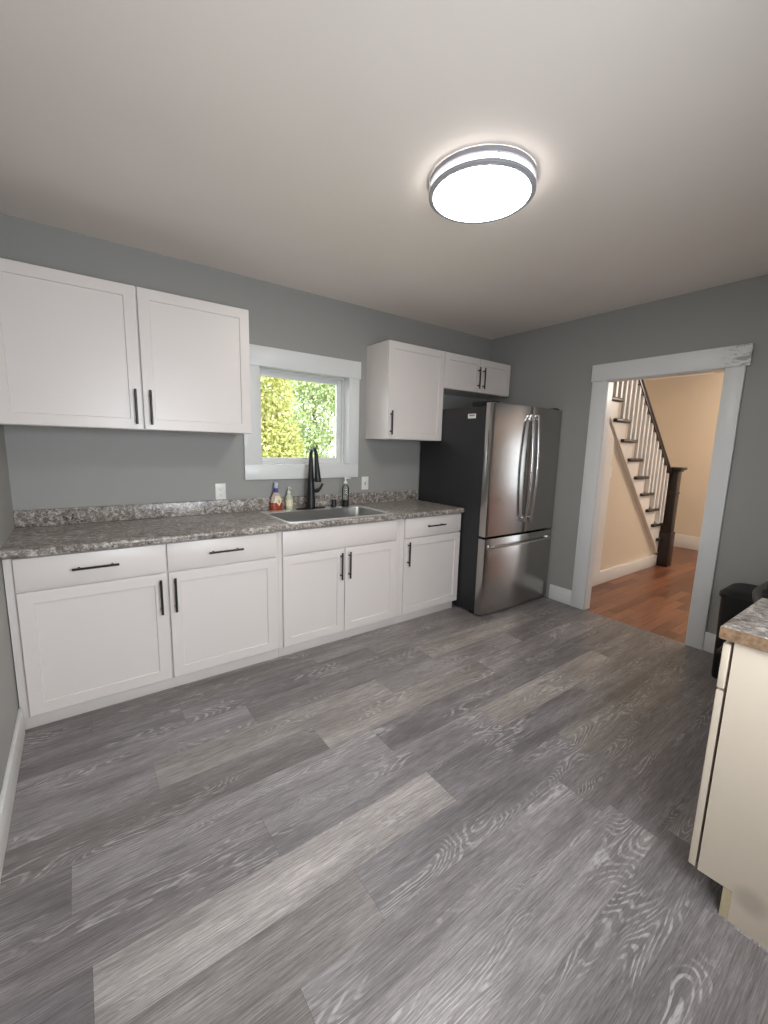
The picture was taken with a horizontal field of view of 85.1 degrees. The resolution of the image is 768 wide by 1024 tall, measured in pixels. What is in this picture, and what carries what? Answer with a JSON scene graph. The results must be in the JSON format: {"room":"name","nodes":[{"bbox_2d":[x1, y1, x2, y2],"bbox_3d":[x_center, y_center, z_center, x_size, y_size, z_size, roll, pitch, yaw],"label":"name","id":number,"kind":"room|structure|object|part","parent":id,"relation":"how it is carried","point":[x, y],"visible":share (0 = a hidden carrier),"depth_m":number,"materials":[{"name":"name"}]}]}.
{"room":"kitchen","nodes":[
{"label":"kitchen","id":0,"kind":"room"},
{"bbox_2d":[0,425,19,793],"bbox_3d":[-1.092,-0.020,0.845,0.150,2.570,3.600,-5,11,-36],"label":"wall","id":1,"kind":"structure","parent":0,"point":[9,700],"depth_m":1.89,"materials":[{"name":"grey paint"}]},
{"bbox_2d":[0,708,24,881],"bbox_3d":[-0.916,1.207,0.892,0.016,0.140,2.825,-5,11,-36],"label":"baseboard","id":2,"kind":"structure","parent":1,"relation":"attached to","point":[7,796],"depth_m":1.63,"materials":[{"name":"white paint"}]},
{"bbox_2d":[0,213,646,510],"bbox_3d":[0.946,-0.968,4.540,7.900,3.400,0.150,-5,11,-36],"label":"wall","id":3,"kind":"structure","parent":0,"point":[49,467],"depth_m":2.82,"materials":[{"name":"grey paint"}]},
{"bbox_2d":[0,258,250,433],"bbox_3d":[-1.459,-0.875,2.455,1.256,0.774,0.362,-5,11,-36],"label":"upper cabinet","id":4,"kind":"object","parent":3,"relation":"attached to","point":[77,350],"visible":1,"depth_m":2.28,"materials":[{"name":"white paint"}]},
{"bbox_3d":[-1.632,-0.834,2.167,0.628,0.770,0.019,-5,11,-36],"label":"door","id":5,"kind":"part","parent":4,"relation":"part of","materials":[{"name":"white paint"}]},
{"bbox_3d":[-1.393,-0.592,2.350,0.012,0.193,0.038,-5,11,-36],"label":"handle","id":6,"kind":"part","parent":4,"relation":"part of","materials":[{"name":"black metal"}]},
{"bbox_3d":[-1.333,-0.598,2.393,0.012,0.193,0.038,-5,11,-36],"label":"handle","id":7,"kind":"part","parent":4,"relation":"part of","materials":[{"name":"black metal"}]},
{"bbox_3d":[-1.122,-0.879,2.535,0.616,0.770,0.019,-5,11,-36],"label":"door","id":8,"kind":"part","parent":4,"relation":"part of","materials":[{"name":"white paint"}]},
{"bbox_2d":[13,490,416,527],"bbox_3d":[-0.887,-0.065,3.236,2.984,0.098,0.020,-5,11,-36],"label":"backsplash","id":9,"kind":"structure","parent":3,"relation":"attached to","point":[75,515],"depth_m":2.83,"materials":[{"name":"stone"}]},
{"bbox_2d":[215,483,225,499],"bbox_3d":[-1.177,-0.147,3.014,0.072,0.116,0.010,-5,11,-36],"label":"wall outlet","id":10,"kind":"object","parent":3,"relation":"attached to","point":[220,489],"visible":1,"depth_m":3.01,"materials":[{"name":"white plastic"}]},
{"bbox_2d":[243,344,360,479],"bbox_3d":[-0.659,-0.761,3.373,1.001,0.967,0.176,-5,11,-36],"label":"window","id":11,"kind":"structure","parent":3,"relation":"in","point":[265,361],"depth_m":3.33,"materials":[{"name":"white paint"}]},
{"bbox_3d":[-0.685,-0.756,3.424,0.758,0.706,0.035,-5,11,-36],"label":"sash","id":12,"kind":"part","parent":11,"relation":"part of","materials":[{"name":"white paint"}]},
{"bbox_2d":[361,477,367,489],"bbox_3d":[-0.167,-0.258,3.736,0.072,0.116,0.018,-5,11,-36],"label":"light switch","id":13,"kind":"object","parent":3,"relation":"attached to","point":[364,485],"visible":1,"depth_m":3.74,"materials":[{"name":"white plastic"}]},
{"bbox_2d":[365,340,444,440],"bbox_3d":[0.198,-1.023,3.654,0.612,0.776,0.362,-5,11,-36],"label":"upper cabinet","id":14,"kind":"object","parent":3,"relation":"attached to","point":[405,381],"visible":1,"depth_m":3.52,"materials":[{"name":"white paint"}]},
{"bbox_3d":[0.061,-0.728,3.402,0.012,0.193,0.038,-5,11,-36],"label":"handle","id":15,"kind":"part","parent":14,"relation":"part of","materials":[{"name":"black metal"}]},
{"bbox_2d":[443,352,510,398],"bbox_3d":[0.819,-1.307,4.063,0.910,0.310,0.362,-5,11,-36],"label":"upper cabinet","id":16,"kind":"object","parent":3,"relation":"attached to","point":[464,376],"visible":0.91,"depth_m":3.94,"materials":[{"name":"white paint"}]},
{"bbox_3d":[0.715,-1.272,3.825,0.454,0.306,0.019,-5,11,-36],"label":"door","id":17,"kind":"part","parent":16,"relation":"part of","materials":[{"name":"white paint"}]},
{"bbox_3d":[0.895,-1.259,3.925,0.012,0.193,0.038,-5,11,-36],"label":"handle","id":18,"kind":"part","parent":16,"relation":"part of","materials":[{"name":"black metal"}]},
{"bbox_3d":[0.951,-1.264,3.965,0.012,0.193,0.038,-5,11,-36],"label":"handle","id":19,"kind":"part","parent":16,"relation":"part of","materials":[{"name":"black metal"}]},
{"bbox_3d":[1.083,-1.304,4.091,0.449,0.306,0.019,-5,11,-36],"label":"door","id":20,"kind":"part","parent":16,"relation":"part of","materials":[{"name":"white paint"}]},
{"bbox_2d":[0,546,767,1023],"bbox_3d":[2.460,1.059,2.908,7.850,0.020,4.800,-5,11,-36],"label":"floor","id":21,"kind":"structure","parent":0,"point":[454,815],"depth_m":1.53,"materials":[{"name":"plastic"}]},
{"bbox_2d":[2,532,279,729],"bbox_3d":[-1.382,0.560,2.573,1.314,0.874,0.666,-5,11,-36],"label":"base cabinet","id":22,"kind":"object","parent":21,"relation":"on","point":[96,629],"visible":0.88,"depth_m":2.25,"materials":[{"name":"white paint"}]},
{"bbox_3d":[-1.454,0.272,2.110,0.626,0.153,0.019,-5,11,-36],"label":"drawer","id":23,"kind":"part","parent":22,"relation":"part of","materials":[{"name":"white paint"}]},
{"bbox_3d":[-1.464,0.666,2.172,0.626,0.623,0.019,-5,11,-36],"label":"door","id":24,"kind":"part","parent":22,"relation":"part of","materials":[{"name":"white paint"}]},
{"bbox_3d":[-1.437,0.272,2.087,0.195,0.012,0.038,-5,11,-36],"label":"handle","id":25,"kind":"part","parent":22,"relation":"part of","materials":[{"name":"black metal"}]},
{"bbox_3d":[-1.216,0.465,2.284,0.012,0.195,0.038,-5,11,-36],"label":"handle","id":26,"kind":"part","parent":22,"relation":"part of","materials":[{"name":"black metal"}]},
{"bbox_3d":[-1.158,0.460,2.326,0.012,0.195,0.038,-5,11,-36],"label":"handle","id":27,"kind":"part","parent":22,"relation":"part of","materials":[{"name":"black metal"}]},
{"bbox_3d":[-0.942,0.227,2.480,0.619,0.153,0.019,-5,11,-36],"label":"drawer","id":28,"kind":"part","parent":22,"relation":"part of","materials":[{"name":"white paint"}]},
{"bbox_3d":[-0.952,0.621,2.542,0.619,0.623,0.019,-5,11,-36],"label":"door","id":29,"kind":"part","parent":22,"relation":"part of","materials":[{"name":"white paint"}]},
{"bbox_3d":[-0.926,0.227,2.456,0.195,0.012,0.038,-5,11,-36],"label":"handle","id":30,"kind":"part","parent":22,"relation":"part of","materials":[{"name":"black metal"}]},
{"bbox_2d":[0,490,463,559],"bbox_3d":[-0.702,-0.002,2.989,2.984,0.136,0.650,-5,11,-36],"label":"countertop","id":31,"kind":"structure","parent":22,"relation":"on","point":[37,532],"depth_m":2.59,"materials":[{"name":"stone"}]},
{"bbox_2d":[270,482,282,510],"bbox_3d":[-0.831,-0.120,3.215,0.102,0.216,0.058,-5,11,-36],"label":"soap bottle","id":32,"kind":"object","parent":31,"relation":"on","point":[275,502],"visible":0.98,"depth_m":3.19,"materials":[{"name":"red plastic"}]},
{"bbox_2d":[285,487,292,509],"bbox_3d":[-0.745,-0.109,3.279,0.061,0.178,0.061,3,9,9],"label":"soap bottle","id":33,"kind":"object","parent":31,"relation":"on","point":[288,499],"visible":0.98,"depth_m":3.26,"materials":[{"name":"white plastic"}]},
{"bbox_2d":[296,447,324,509],"bbox_3d":[-0.542,-0.258,3.241,0.250,0.481,0.179,-5,11,-36],"label":"faucet","id":34,"kind":"object","parent":31,"relation":"on","point":[313,474],"visible":1,"depth_m":3.26,"materials":[{"name":"black metal"}]},
{"bbox_3d":[-0.580,-0.031,3.321,0.250,0.007,0.058,-5,11,-36],"label":"deck plate","id":35,"kind":"part","parent":34,"relation":"part of","materials":[{"name":"black metal"}]},
{"bbox_3d":[-0.527,-0.191,3.331,0.093,0.079,0.036,-5,11,-36],"label":"lever","id":36,"kind":"part","parent":34,"relation":"part of","materials":[{"name":"black metal"}]},
{"bbox_2d":[260,499,392,523],"bbox_3d":[-0.429,0.070,3.171,0.870,0.260,0.532,-5,11,-36],"label":"sink","id":37,"kind":"object","parent":31,"relation":"in","point":[289,516],"depth_m":3.30,"materials":[{"name":"silver metal"}]},
{"bbox_3d":[-0.414,0.107,3.155,0.806,0.192,0.415,-5,11,-36],"label":"bowl","id":38,"kind":"part","parent":37,"relation":"part of","materials":[{"name":"silver metal"}]},
{"bbox_3d":[-0.412,-0.072,3.438,0.042,0.060,0.042,-5,11,-36],"label":"air gap cap","id":39,"kind":"part","parent":37,"relation":"part of","materials":[{"name":"black metal"}]},
{"bbox_2d":[342,477,350,505],"bbox_3d":[-0.315,-0.170,3.493,0.072,0.240,0.058,-5,11,-36],"label":"soap dispenser","id":40,"kind":"object","parent":37,"relation":"on","point":[344,502],"visible":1,"depth_m":3.48,"materials":[{"name":"white"}]},
{"bbox_2d":[342,485,348,505],"bbox_3d":[-0.322,-0.143,3.493,0.058,0.188,0.058,-5,11,-36],"label":"bottle","id":41,"kind":"object","parent":40,"relation":"attached to","point":[344,502],"depth_m":3.49,"materials":[{"name":"white"}]},
{"bbox_2d":[278,519,399,656],"bbox_3d":[-0.450,0.478,3.247,0.991,0.874,0.666,-5,11,-36],"label":"base cabinet","id":42,"kind":"object","parent":21,"relation":"on","point":[338,582],"visible":0.91,"depth_m":2.97,"materials":[{"name":"white paint"}]},
{"bbox_3d":[-0.478,0.580,2.886,0.462,0.623,0.019,-5,11,-36],"label":"door","id":43,"kind":"part","parent":42,"relation":"part of","materials":[{"name":"white paint"}]},
{"bbox_3d":[-0.298,0.383,2.949,0.012,0.195,0.038,-5,11,-36],"label":"handle","id":44,"kind":"part","parent":42,"relation":"part of","materials":[{"name":"black metal"}]},
{"bbox_3d":[-0.243,0.378,2.988,0.012,0.195,0.038,-5,11,-36],"label":"handle","id":45,"kind":"part","parent":42,"relation":"part of","materials":[{"name":"black metal"}]},
{"bbox_3d":[-0.101,0.546,3.159,0.460,0.623,0.019,-5,11,-36],"label":"door","id":46,"kind":"part","parent":42,"relation":"part of","materials":[{"name":"white paint"}]},
{"bbox_2d":[395,513,460,623],"bbox_3d":[0.220,0.419,3.732,0.664,0.874,0.666,-5,11,-36],"label":"base cabinet","id":47,"kind":"object","parent":21,"relation":"on","point":[428,561],"visible":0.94,"depth_m":3.48,"materials":[{"name":"white paint"}]},
{"bbox_3d":[0.199,0.334,3.307,0.012,0.195,0.038,-5,11,-36],"label":"handle","id":48,"kind":"part","parent":47,"relation":"part of","materials":[{"name":"black metal"}]},
{"bbox_3d":[0.403,0.502,3.523,0.621,0.623,0.019,-5,11,-36],"label":"door","id":49,"kind":"part","parent":47,"relation":"part of","materials":[{"name":"white paint"}]},
{"bbox_3d":[0.413,0.107,3.461,0.621,0.153,0.019,-5,11,-36],"label":"drawer","id":50,"kind":"part","parent":47,"relation":"part of","materials":[{"name":"white paint"}]},
{"bbox_2d":[419,400,561,615],"bbox_3d":[0.996,-0.075,4.000,0.961,1.805,0.939,-5,11,-36],"label":"refrigerator","id":51,"kind":"object","parent":21,"relation":"on","point":[495,461],"visible":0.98,"depth_m":3.62,"materials":[{"name":"silver metal"}]},
{"bbox_3d":[1.029,-0.347,3.526,0.499,1.090,0.080,-5,11,-36],"label":"door","id":52,"kind":"part","parent":51,"relation":"part of","materials":[{"name":"silver metal"}]},
{"bbox_3d":[1.193,0.518,3.800,0.961,0.662,0.080,-5,11,-36],"label":"freezer drawer","id":53,"kind":"part","parent":51,"relation":"part of","materials":[{"name":"silver metal"}]},
{"bbox_3d":[1.244,-0.366,3.590,0.028,0.924,0.075,-5,11,-36],"label":"handle","id":54,"kind":"part","parent":51,"relation":"part of","materials":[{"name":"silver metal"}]},
{"bbox_3d":[1.309,-0.371,3.637,0.028,0.924,0.075,-5,11,-36],"label":"handle","id":55,"kind":"part","parent":51,"relation":"part of","materials":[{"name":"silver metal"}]},
{"bbox_3d":[1.420,-0.382,3.809,0.456,1.090,0.080,-5,11,-36],"label":"door","id":56,"kind":"part","parent":51,"relation":"part of","materials":[{"name":"silver metal"}]},
{"bbox_2d":[609,379,687,566],"bbox_3d":[2.614,-0.695,5.014,2.138,2.798,1.135,-5,11,-36],"label":"staircase","id":57,"kind":"structure","parent":21,"relation":"on","point":[663,481],"depth_m":4.80,"materials":[{"name":"beige paint"}]},
{"bbox_3d":[2.792,-0.319,4.686,1.832,1.851,0.012,-5,11,-36],"label":"stringer moulding","id":58,"kind":"part","parent":57,"relation":"part of","materials":[{"name":"beige paint"}]},
{"bbox_3d":[2.868,-1.201,4.570,1.775,1.638,0.068,-5,11,-36],"label":"handrail","id":59,"kind":"part","parent":57,"relation":"part of","materials":[{"name":"brown wood"}]},
{"bbox_3d":[3.611,0.080,5.301,0.140,1.230,0.140,-5,11,-36],"label":"newel post","id":60,"kind":"part","parent":57,"relation":"part of","materials":[{"name":"brown wood"}]},
{"bbox_2d":[688,641,767,949],"bbox_3d":[1.356,0.843,1.184,0.400,0.884,0.713,-5,11,-36],"label":"base cabinet","id":61,"kind":"object","parent":21,"relation":"on","point":[729,842],"visible":0.8,"depth_m":1.25,"materials":[{"name":"beige wood"}]},
{"bbox_3d":[1.172,0.834,1.435,0.392,0.615,0.019,-5,11,-36],"label":"door","id":62,"kind":"part","parent":61,"relation":"part of","materials":[{"name":"white wood"}]},
{"bbox_3d":[1.166,0.447,1.398,0.190,0.012,0.038,-5,11,-36],"label":"handle","id":63,"kind":"part","parent":61,"relation":"part of","materials":[{"name":"black metal"}]},
{"bbox_3d":[1.182,0.452,1.375,0.392,0.142,0.019,-5,11,-36],"label":"drawer","id":64,"kind":"part","parent":61,"relation":"part of","materials":[{"name":"white wood"}]},
{"bbox_2d":[719,598,767,652],"bbox_3d":[1.374,0.388,1.098,0.431,0.041,0.684,-5,11,-36],"label":"countertop","id":65,"kind":"structure","parent":61,"relation":"on","point":[749,628],"depth_m":1.23,"materials":[{"name":"stone"}]},
{"bbox_2d":[711,583,767,678],"bbox_3d":[2.366,0.794,2.587,0.380,0.598,0.475,-5,11,-36],"label":"trash can","id":66,"kind":"object","parent":21,"relation":"on","point":[736,597],"visible":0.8,"depth_m":2.61,"materials":[{"name":"black plastic"}]},
{"bbox_3d":[2.373,0.524,2.545,0.380,0.052,0.475,-5,11,-36],"label":"lid","id":67,"kind":"part","parent":66,"relation":"part of","materials":[{"name":"black plastic"}]},
{"bbox_2d":[752,581,767,602],"bbox_3d":[1.834,0.778,1.544,0.758,0.926,0.724,-5,11,-36],"label":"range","id":68,"kind":"object","parent":21,"relation":"on","point":[757,593],"visible":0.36,"depth_m":1.58,"materials":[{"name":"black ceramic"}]},
{"bbox_2d":[0,0,767,379],"bbox_3d":[2.462,-1.946,2.411,8.000,0.930,5.050,-5,11,-36],"label":"ceiling","id":69,"kind":"structure","parent":0,"point":[295,144],"depth_m":1.58,"materials":[{"name":"paint"}]},
{"bbox_2d":[429,144,536,223],"bbox_3d":[0.423,-1.400,1.817,0.454,0.068,0.454,-5,11,-36],"label":"ceiling light","id":70,"kind":"object","parent":69,"relation":"attached to","point":[487,183],"visible":1,"depth_m":1.73,"materials":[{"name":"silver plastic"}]},
{"bbox_2d":[433,165,530,221],"bbox_3d":[0.422,-1.371,1.822,0.424,0.009,0.424,-5,11,-36],"label":"diffuser","id":71,"kind":"object","parent":70,"relation":"attached to","point":[461,193],"depth_m":1.78,"materials":[{"name":"white plastic"}]},
{"bbox_2d":[600,440,653,569],"bbox_3d":[2.598,-0.381,4.618,2.221,2.300,0.060,-5,11,-36],"label":"wall","id":72,"kind":"structure","parent":0,"point":[626,538],"depth_m":4.73,"materials":[{"name":"beige paint"}]},
{"bbox_2d":[593,425,613,573],"bbox_3d":[2.267,-0.144,4.353,0.200,1.622,0.034,-5,11,-36],"label":"trim","id":73,"kind":"structure","parent":72,"relation":"attached to","point":[610,441],"depth_m":4.36,"materials":[{"name":"white wood"}]},
{"bbox_2d":[592,554,656,586],"bbox_3d":[2.835,0.673,4.916,1.660,0.138,0.036,-5,11,-36],"label":"baseboard","id":74,"kind":"structure","parent":72,"relation":"attached to","point":[614,572],"depth_m":4.86,"materials":[{"name":"white wood"}]},
{"bbox_2d":[487,274,767,634],"bbox_3d":[2.194,-0.309,3.223,0.075,2.570,3.600,-5,11,-36],"label":"wall","id":75,"kind":"structure","parent":0,"point":[551,366],"depth_m":3.17,"materials":[{"name":"grey paint"}]},
{"bbox_2d":[548,584,715,653],"bbox_3d":[2.356,0.948,3.075,0.016,0.142,2.520,-5,11,-36],"label":"baseboard","id":76,"kind":"structure","parent":75,"relation":"attached to","point":[557,593],"depth_m":3.92,"materials":[{"name":"white paint"}]},
{"bbox_2d":[570,343,753,649],"bbox_3d":[2.109,-0.118,3.344,0.106,2.152,1.064,-5,11,-36],"label":"trim","id":77,"kind":"structure","parent":75,"relation":"attached to","point":[734,360],"depth_m":3.08,"materials":[{"name":"white paint"}]},
{"bbox_3d":[1.808,-0.112,3.697,0.022,2.013,0.126,-5,11,-36],"label":"leg","id":78,"kind":"part","parent":77,"relation":"part of","materials":[{"name":"white paint"}]},
{"bbox_3d":[2.344,0.016,2.972,0.022,2.013,0.112,-5,11,-36],"label":"leg","id":79,"kind":"part","parent":77,"relation":"part of","materials":[{"name":"white paint"}]},
{"bbox_2d":[638,373,723,536],"bbox_3d":[5.594,-0.502,5.013,0.100,2.570,4.900,-5,11,-36],"label":"wall","id":80,"kind":"structure","parent":0,"point":[686,409],"depth_m":6.28,"materials":[{"name":"beige paint"}]},
{"bbox_2d":[673,534,699,550],"bbox_3d":[5.540,0.678,5.131,0.018,0.200,4.820,-5,11,-36],"label":"baseboard","id":81,"kind":"structure","parent":80,"relation":"attached to","point":[682,541],"depth_m":6.37,"materials":[{"name":"white wood"}]},
{"label":"outside","id":82,"kind":"structure","parent":0,"visible":0},
{"bbox_3d":[-5.376,-0.933,18.745,30.000,0.200,29.800,-5,11,-36],"label":"ground","id":83,"kind":"structure","parent":82,"visible":0},
{"bbox_2d":[260,376,304,457],"bbox_3d":[-3.413,-1.748,8.892,3.834,4.684,2.462,-2,10,-21],"label":"tree","id":84,"kind":"object","parent":83,"relation":"on","point":[278,445],"visible":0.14,"depth_m":9.02,"materials":[{"name":"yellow plant"}]},
{"bbox_2d":[265,380,334,457],"bbox_3d":[-2.081,-3.083,14.029,2.710,5.684,4.747,9,12,39],"label":"tree","id":85,"kind":"object","parent":83,"relation":"on","point":[319,437],"visible":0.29,"depth_m":13.19,"materials":[{"name":"green plant"}]}
]}

